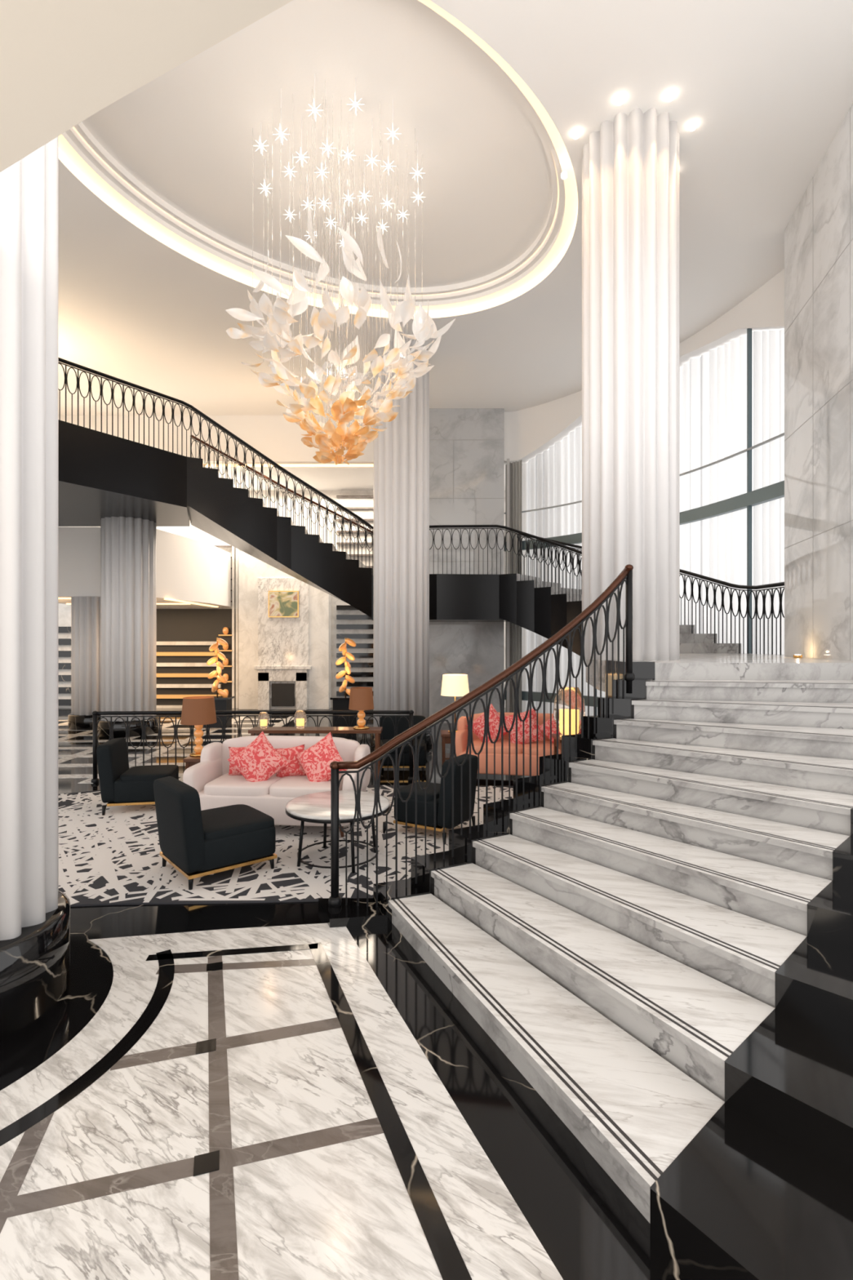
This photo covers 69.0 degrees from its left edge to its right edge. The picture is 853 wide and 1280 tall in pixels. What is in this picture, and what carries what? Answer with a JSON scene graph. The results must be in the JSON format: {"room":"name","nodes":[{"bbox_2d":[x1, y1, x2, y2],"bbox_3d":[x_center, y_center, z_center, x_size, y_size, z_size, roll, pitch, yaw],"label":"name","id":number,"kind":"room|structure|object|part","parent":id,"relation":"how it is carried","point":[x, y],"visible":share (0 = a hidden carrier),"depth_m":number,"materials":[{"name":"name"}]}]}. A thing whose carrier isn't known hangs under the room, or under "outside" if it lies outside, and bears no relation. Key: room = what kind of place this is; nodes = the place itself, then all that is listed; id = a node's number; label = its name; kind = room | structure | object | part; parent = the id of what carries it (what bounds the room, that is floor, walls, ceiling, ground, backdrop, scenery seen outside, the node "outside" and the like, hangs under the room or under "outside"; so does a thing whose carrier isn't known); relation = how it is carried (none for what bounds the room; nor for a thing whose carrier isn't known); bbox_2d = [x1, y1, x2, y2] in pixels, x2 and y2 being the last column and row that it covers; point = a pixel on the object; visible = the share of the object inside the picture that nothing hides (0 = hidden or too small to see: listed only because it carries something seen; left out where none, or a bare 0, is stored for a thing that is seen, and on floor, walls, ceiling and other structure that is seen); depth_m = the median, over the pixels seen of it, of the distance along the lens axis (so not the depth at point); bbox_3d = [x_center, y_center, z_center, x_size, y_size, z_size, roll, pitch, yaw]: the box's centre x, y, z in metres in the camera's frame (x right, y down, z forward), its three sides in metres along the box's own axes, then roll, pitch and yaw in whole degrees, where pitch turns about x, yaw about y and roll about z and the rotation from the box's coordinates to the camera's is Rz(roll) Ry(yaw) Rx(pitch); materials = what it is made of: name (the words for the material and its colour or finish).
{"room":"hotel lobby","nodes":[
{"label":"hotel lobby","id":0,"kind":"room"},
{"bbox_2d":[57,527,231,607],"bbox_3d":[-7.145,-1.610,14.850,3.690,1.480,3.900,0,0,0],"label":"bulkhead","id":1,"kind":"object","parent":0,"point":[190,572],"visible":0.58,"depth_m":13.62,"materials":[{"name":"white paint"}]},
{"bbox_2d":[0,0,293,172],"bbox_3d":[-1.700,-1.810,1.450,8.600,0.480,3.900,0,0,0],"label":"soffit","id":2,"kind":"structure","parent":0,"point":[63,62],"depth_m":1.65,"materials":[{"name":"white paint"}]},
{"bbox_2d":[57,415,373,462],"bbox_3d":[-6.500,-4.650,14.300,13.400,1.100,0.150,0,0,0],"label":"wall","id":3,"kind":"structure","parent":0,"point":[279,439],"depth_m":14.22,"materials":[{"name":"white paint"}]},
{"bbox_2d":[57,490,505,707],"bbox_3d":[-5.000,-1.150,17.100,17.000,6.000,0.200,0,0,0],"label":"wall","id":4,"kind":"structure","parent":0,"point":[193,532],"depth_m":17.00,"materials":[{"name":"stone"}]},
{"bbox_2d":[57,495,373,707],"bbox_3d":[-5.825,-1.135,16.880,9.150,6.030,0.220,0,0,0],"label":"wall panel","id":5,"kind":"object","parent":4,"relation":"attached to","point":[184,637],"visible":0.48,"depth_m":16.93,"materials":[{"name":"black"}]},
{"bbox_2d":[0,707,695,1279],"bbox_3d":[-3.000,1.950,7.500,22.000,0.200,21.000,0,0,0],"label":"floor","id":6,"kind":"structure","parent":0,"point":[585,1224],"depth_m":2.77,"materials":[{"name":"black stone"}]},
{"bbox_2d":[0,137,70,1039],"bbox_3d":[-2.420,-1.650,3.150,1.060,7.000,1.060,0,0,0],"label":"fluted column","id":7,"kind":"structure","parent":6,"relation":"on","point":[35,915],"depth_m":3.10,"materials":[{"name":"white paint"}]},
{"bbox_2d":[67,595,100,729],"bbox_3d":[-7.050,0.475,13.200,1.000,2.750,1.000,0,0,0],"label":"fluted column","id":8,"kind":"structure","parent":6,"relation":"on","point":[85,611],"depth_m":12.81,"materials":[{"name":"white paint"}]},
{"bbox_2d":[97,516,159,737],"bbox_3d":[-5.900,-0.250,12.300,1.100,4.200,1.100,0,0,0],"label":"fluted column","id":9,"kind":"structure","parent":6,"relation":"on","point":[128,545],"depth_m":11.90,"materials":[{"name":"white paint"}]},
{"bbox_2d":[57,716,293,783],"bbox_3d":[-6.053,1.847,11.500,5.906,0.005,7.000,0,0,0],"label":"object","id":10,"kind":"object","parent":6,"relation":"on","point":[90,749],"visible":0.2,"depth_m":10.74,"materials":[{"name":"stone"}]},
{"bbox_2d":[202,637,234,728],"bbox_3d":[-4.450,0.900,13.200,0.600,1.900,0.420,0,0,0],"label":"sculpture","id":11,"kind":"object","parent":6,"relation":"on","point":[223,703],"visible":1,"depth_m":13.14,"materials":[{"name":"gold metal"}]},
{"bbox_2d":[90,710,413,783],"bbox_3d":[-2.250,1.395,8.115,4.191,0.950,0.124,0,0,-1],"label":"railing","id":12,"kind":"object","parent":6,"relation":"on","point":[95,713],"visible":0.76,"depth_m":8.13,"materials":[{"name":"black metal"}]},
{"bbox_2d":[0,923,563,1279],"bbox_3d":[-1.268,1.846,1.030,6.465,0.008,6.060,0,0,0],"label":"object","id":13,"kind":"structure","parent":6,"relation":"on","point":[249,1103],"depth_m":2.29,"materials":[{"name":"white stone"}]},
{"bbox_2d":[238,551,331,710],"bbox_3d":[-3.800,-0.250,16.663,2.400,4.200,0.665,0,0,0],"label":"marble fireplace","id":14,"kind":"object","parent":6,"relation":"on","point":[285,663],"visible":0.95,"depth_m":16.49,"materials":[{"name":"white stone"}]},
{"bbox_2d":[268,591,298,617],"bbox_3d":[-3.780,-0.950,16.410,0.800,0.700,0.070,0,0,0],"label":"framed painting","id":15,"kind":"object","parent":14,"relation":"attached to","point":[281,603],"visible":1,"depth_m":16.38,"materials":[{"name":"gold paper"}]},
{"bbox_2d":[57,785,513,906],"bbox_3d":[-1.100,1.843,6.075,7.000,0.013,3.650,0,0,0],"label":"patterned rug","id":16,"kind":"object","parent":6,"relation":"on","point":[113,858],"visible":0.32,"depth_m":5.14,"materials":[{"name":"grey carpet"}]},
{"bbox_2d":[96,737,178,815],"bbox_3d":[-3.153,1.471,6.858,0.751,0.734,0.638,0,0,-10],"label":"slipper chair","id":17,"kind":"object","parent":16,"relation":"on","point":[119,784],"visible":0.86,"depth_m":6.58,"materials":[{"name":"black fabric"}]},
{"bbox_2d":[182,755,200,769],"bbox_3d":[-2.560,1.597,7.300,0.440,0.480,0.440,0,0,0],"label":"wooden side table","id":18,"kind":"object","parent":16,"relation":"on","point":[189,761],"visible":0.09,"depth_m":7.10,"materials":[{"name":"brown wood"}]},
{"bbox_2d":[180,696,216,756],"bbox_3d":[-2.680,1.016,7.300,0.400,0.680,0.400,0,0,0],"label":"table lamp","id":19,"kind":"object","parent":18,"relation":"on","point":[197,711],"visible":0.97,"depth_m":7.17,"materials":[{"name":"brown fabric"}]},
{"bbox_2d":[153,776,277,889],"bbox_3d":[-1.700,1.471,5.000,0.779,0.734,0.700,0,0,-40],"label":"slipper chair","id":20,"kind":"object","parent":16,"relation":"on","point":[197,842],"visible":1,"depth_m":4.74,"materials":[{"name":"black fabric"}]},
{"bbox_2d":[182,731,370,837],"bbox_3d":[-1.458,1.373,6.219,1.710,0.932,0.878,0,0,5],"label":"sofa","id":21,"kind":"object","parent":16,"relation":"on","point":[262,772],"visible":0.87,"depth_m":6.02,"materials":[{"name":"beige fabric"}]},
{"bbox_2d":[228,746,245,775],"bbox_3d":[-1.870,1.236,6.336,0.350,0.335,0.205,0,0,5],"label":"cushion","id":22,"kind":"object","parent":21,"relation":"on","point":[233,751],"depth_m":6.28,"materials":[{"name":"red fabric"}]},
{"bbox_2d":[227,731,289,782],"bbox_3d":[-1.650,1.196,6.096,0.597,0.579,0.247,0,0,5],"label":"cushion","id":23,"kind":"object","parent":21,"relation":"on","point":[259,761],"depth_m":6.04,"materials":[{"name":"red fabric"}]},
{"bbox_2d":[275,744,306,777],"bbox_3d":[-1.382,1.236,6.293,0.364,0.348,0.206,0,0,5],"label":"cushion","id":24,"kind":"object","parent":21,"relation":"on","point":[294,769],"depth_m":6.22,"materials":[{"name":"red fabric"}]},
{"bbox_2d":[294,732,347,782],"bbox_3d":[-1.029,1.196,6.082,0.586,0.571,0.234,0,0,5],"label":"cushion","id":25,"kind":"object","parent":21,"relation":"on","point":[312,764],"depth_m":6.03,"materials":[{"name":"red fabric"}]},
{"bbox_2d":[248,726,382,786],"bbox_3d":[-1.350,1.462,7.620,1.600,0.750,0.300,0,0,0],"label":"console table","id":26,"kind":"object","parent":16,"relation":"on","point":[377,731],"visible":0.64,"depth_m":7.47,"materials":[{"name":"brown wood"}]},
{"bbox_2d":[257,711,269,728],"bbox_3d":[-2.000,0.986,7.620,0.140,0.200,0.140,0,0,0],"label":"candle lantern","id":27,"kind":"object","parent":26,"relation":"on","point":[264,717],"visible":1,"depth_m":7.58,"materials":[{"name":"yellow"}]},
{"bbox_2d":[293,710,306,728],"bbox_3d":[-1.550,0.976,7.620,0.160,0.220,0.160,0,0,0],"label":"candle lantern","id":28,"kind":"object","parent":26,"relation":"on","point":[300,717],"visible":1,"depth_m":7.57,"materials":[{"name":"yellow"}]},
{"bbox_2d":[348,686,373,729],"bbox_3d":[-0.800,0.836,7.620,0.310,0.500,0.310,0,0,0],"label":"table lamp","id":29,"kind":"object","parent":26,"relation":"on","point":[361,698],"visible":1,"depth_m":7.51,"materials":[{"name":"brown fabric"}]},
{"bbox_2d":[285,790,389,872],"bbox_3d":[-0.740,1.600,5.200,0.864,0.476,0.864,0,0,0],"label":"round coffee table","id":30,"kind":"object","parent":16,"relation":"on","point":[315,807],"visible":0.84,"depth_m":5.05,"materials":[{"name":"stone"}]},
{"bbox_2d":[382,753,477,844],"bbox_3d":[0.062,1.471,5.993,0.751,0.734,0.638,0,0,30],"label":"slipper chair","id":31,"kind":"object","parent":16,"relation":"on","point":[405,791],"visible":0.77,"depth_m":5.77,"materials":[{"name":"black fabric"}]},
{"bbox_2d":[551,733,561,755],"bbox_3d":[1.750,1.486,7.300,0.460,0.700,0.460,0,0,0],"label":"wooden side table","id":32,"kind":"object","parent":16,"relation":"on","point":[553,735],"visible":0.14,"depth_m":7.41,"materials":[{"name":"brown wood"}]},
{"bbox_2d":[552,686,586,737],"bbox_3d":[1.680,0.846,7.300,0.380,0.580,0.380,0,0,0],"label":"candle lantern","id":33,"kind":"object","parent":32,"relation":"on","point":[572,688],"visible":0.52,"depth_m":7.17,"materials":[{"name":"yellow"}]},
{"bbox_2d":[329,637,358,726],"bbox_3d":[-1.720,0.900,13.200,0.600,1.900,0.420,0,0,0],"label":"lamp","id":34,"kind":"object","parent":6,"relation":"on","point":[340,703],"visible":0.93,"depth_m":13.09,"materials":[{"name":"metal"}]},
{"bbox_2d":[57,419,741,656],"bbox_3d":[-2.442,-1.097,10.779,13.814,4.305,5.810,0,0,-8],"label":"staircase","id":35,"kind":"structure","parent":6,"relation":"on","point":[101,475],"depth_m":11.53,"materials":[{"name":"black painted metal"},{"name":"black iron"}]},
{"bbox_2d":[190,435,372,559],"bbox_3d":[-2.961,-2.736,13.410,4.019,3.012,0.241,0,0,-15],"label":"staircase railing","id":36,"kind":"object","parent":35,"relation":"on","point":[347,520],"visible":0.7,"depth_m":13.47,"materials":[{"name":"brown metal"}]},
{"bbox_2d":[370,338,431,746],"bbox_3d":[-0.450,-1.650,11.100,1.100,7.000,1.100,0,0,0],"label":"fluted column","id":37,"kind":"structure","parent":6,"relation":"on","point":[401,451],"depth_m":10.69,"materials":[{"name":"white paint"}]},
{"bbox_2d":[380,715,426,774],"bbox_3d":[-0.350,1.484,8.910,0.700,0.734,0.759,0,0,0],"label":"slipper chair","id":38,"kind":"object","parent":6,"relation":"on","point":[388,731],"visible":0.52,"depth_m":8.97,"materials":[{"name":"black fabric"}]},
{"bbox_2d":[440,729,454,764],"bbox_3d":[0.420,1.600,9.100,0.420,0.500,0.420,0,0,0],"label":"wooden side table","id":39,"kind":"object","parent":6,"relation":"on","point":[445,735],"visible":0.38,"depth_m":8.92,"materials":[{"name":"brown wood"}]},
{"bbox_2d":[440,674,469,732],"bbox_3d":[0.420,0.929,9.100,0.420,0.840,0.420,0,0,0],"label":"light","id":40,"kind":"object","parent":39,"relation":"on","point":[452,685],"visible":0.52,"depth_m":8.93,"materials":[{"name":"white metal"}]},
{"bbox_2d":[455,703,581,776],"bbox_3d":[1.304,1.352,8.319,1.830,0.973,0.878,0,0,12],"label":"sofa","id":41,"kind":"object","parent":6,"relation":"on","point":[461,735],"visible":0.44,"depth_m":8.16,"materials":[{"name":"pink fabric"}]},
{"bbox_2d":[466,703,509,742],"bbox_3d":[0.856,1.177,8.374,0.650,0.621,0.251,0,0,12],"label":"cushion","id":42,"kind":"object","parent":41,"relation":"on","point":[494,717],"depth_m":8.32,"materials":[{"name":"red fabric"}]},
{"bbox_2d":[504,706,543,744],"bbox_3d":[1.296,1.177,8.280,0.575,0.550,0.240,0,0,12],"label":"cushion","id":43,"kind":"object","parent":41,"relation":"on","point":[508,719],"depth_m":8.21,"materials":[{"name":"red fabric"}]},
{"bbox_2d":[539,716,581,742],"bbox_3d":[1.785,1.177,8.177,0.650,0.621,0.251,0,0,12],"label":"cushion","id":44,"kind":"object","parent":41,"relation":"on","point":[547,723],"depth_m":8.16,"materials":[{"name":"red fabric"}]},
{"bbox_2d":[318,659,852,1279],"bbox_3d":[2.467,1.020,3.835,5.067,1.660,4.297,0,0,-33],"label":"stair side","id":45,"kind":"object","parent":6,"relation":"on","point":[763,1190],"visible":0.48,"depth_m":2.13,"materials":[{"name":"black stone"}]},
{"bbox_2d":[328,564,635,906],"bbox_3d":[0.577,0.635,4.654,2.650,2.550,0.246,0,0,-24],"label":"staircase railing","id":46,"kind":"object","parent":45,"relation":"on","point":[335,900],"visible":0.97,"depth_m":4.52,"materials":[{"name":"brown metal"}]},
{"bbox_2d":[388,653,852,1222],"bbox_3d":[2.520,1.025,5.746,3.088,1.650,8.437,0,0,30],"label":"staircase","id":47,"kind":"structure","parent":6,"relation":"on","point":[632,929],"depth_m":3.43,"materials":[{"name":"grey stone"}]},
{"bbox_2d":[582,107,679,660],"bbox_3d":[2.120,-2.475,6.480,0.970,5.350,0.955,0,0,0],"label":"fluted column","id":48,"kind":"structure","parent":47,"relation":"on","point":[631,166],"depth_m":6.08,"materials":[{"name":"white paint"}]},
{"bbox_2d":[793,654,802,657],"bbox_3d":[4.160,0.181,6.950,0.090,0.034,0.090,0,0,0],"label":"uplight","id":49,"kind":"object","parent":47,"relation":"on","point":[794,655],"visible":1,"depth_m":6.91,"materials":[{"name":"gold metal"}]},
{"bbox_2d":[203,462,527,490],"bbox_3d":[-5.000,-4.128,15.700,17.000,0.145,2.700,0,0,0],"label":"wall","id":50,"kind":"structure","parent":0,"point":[321,476],"depth_m":15.46,"materials":[{"name":"white paint"}]},
{"bbox_2d":[57,0,852,415],"bbox_3d":[-3.400,-5.400,6.900,19.200,0.500,14.800,0,0,0],"label":"ceiling","id":51,"kind":"structure","parent":0,"point":[766,86],"depth_m":7.67,"materials":[{"name":"white paint"}]},
{"bbox_2d":[57,0,577,319],"bbox_3d":[-1.040,-5.315,7.180,5.818,0.330,5.537,0,0,0],"label":"cove","id":52,"kind":"object","parent":51,"relation":"attached to","point":[175,156],"visible":0.81,"depth_m":7.01,"materials":[{"name":"beige paint"}]},
{"bbox_2d":[225,74,455,464],"bbox_3d":[-0.988,-3.718,6.993,2.462,3.525,2.388,0,0,34],"label":"chandelier","id":53,"kind":"object","parent":52,"relation":"hanging from","point":[275,335],"visible":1,"depth_m":6.66,"materials":[{"name":"white glass"}]},
{"bbox_2d":[429,408,504,723],"bbox_3d":[0.850,-1.650,14.047,1.750,7.000,0.505,0,0,0],"label":"wall pier","id":54,"kind":"object","parent":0,"point":[467,445],"visible":0.71,"depth_m":13.80,"materials":[{"name":"grey stone"}]},
{"bbox_2d":[504,268,784,465],"bbox_3d":[3.844,-4.595,11.207,1.202,1.111,7.482,0,0,-28],"label":"wall","id":55,"kind":"structure","parent":0,"point":[529,432],"depth_m":10.86,"materials":[{"name":"white paint"}]},
{"bbox_2d":[57,328,784,715],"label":"railing","id":56,"kind":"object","parent":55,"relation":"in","point":[776,491],"depth_m":10.44,"materials":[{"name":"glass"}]},
{"bbox_3d":[-2.007,-1.987,10.349,10.354,4.515,4.094,0,0,-11],"label":"upper staircase railing","id":57,"kind":"part","parent":56,"relation":"part of","materials":[{"name":"black metal"}]},
{"bbox_2d":[505,460,521,712],"bbox_3d":[1.942,-1.137,13.938,0.440,5.775,0.092,0,0,38],"label":"drape","id":58,"kind":"object","parent":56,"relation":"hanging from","point":[515,468],"visible":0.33,"depth_m":13.91,"materials":[{"name":"grey fabric"}]},
{"bbox_3d":[3.658,-0.984,10.917,0.801,2.607,6.240,0,0,-28],"label":"upper staircase railing","id":59,"kind":"part","parent":56,"relation":"part of","materials":[{"name":"black metal"}]},
{"bbox_2d":[521,426,582,539],"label":"sheer curtain","id":60,"kind":"object","parent":55,"relation":"hanging from","point":[553,477],"depth_m":13.61,"materials":[{"name":"fabric"}]},
{"bbox_2d":[521,542,582,589],"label":"sheer curtain","id":61,"kind":"object","parent":55,"relation":"hanging from","point":[576,578],"depth_m":13.61,"materials":[{"name":"fabric"}]},
{"bbox_2d":[521,644,605,697],"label":"sheer curtain","id":62,"kind":"object","parent":55,"relation":"hanging from","point":[563,665],"depth_m":13.54,"materials":[{"name":"fabric"}]},
{"bbox_2d":[680,335,746,511],"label":"sheer curtain","id":63,"kind":"object","parent":55,"relation":"hanging from","point":[713,405],"depth_m":10.34,"materials":[{"name":"fabric"}]},
{"bbox_2d":[680,507,746,653],"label":"sheer curtain","id":64,"kind":"object","parent":55,"relation":"hanging from","point":[715,547],"depth_m":10.23,"materials":[{"name":"fabric"}]},
{"bbox_2d":[751,329,784,491],"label":"sheer curtain","id":65,"kind":"object","parent":55,"relation":"hanging from","point":[767,347],"depth_m":9.27,"materials":[{"name":"fabric"}]},
{"bbox_2d":[751,497,784,654],"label":"sheer curtain","id":66,"kind":"object","parent":55,"relation":"hanging from","point":[767,517],"depth_m":9.27,"materials":[{"name":"fabric"}]},
{"bbox_2d":[784,103,852,661],"bbox_3d":[4.525,-1.650,6.018,0.962,7.000,3.625,0,0,3],"label":"wall","id":67,"kind":"structure","parent":0,"point":[819,233],"depth_m":6.69,"materials":[{"name":"white stone"}]}
]}

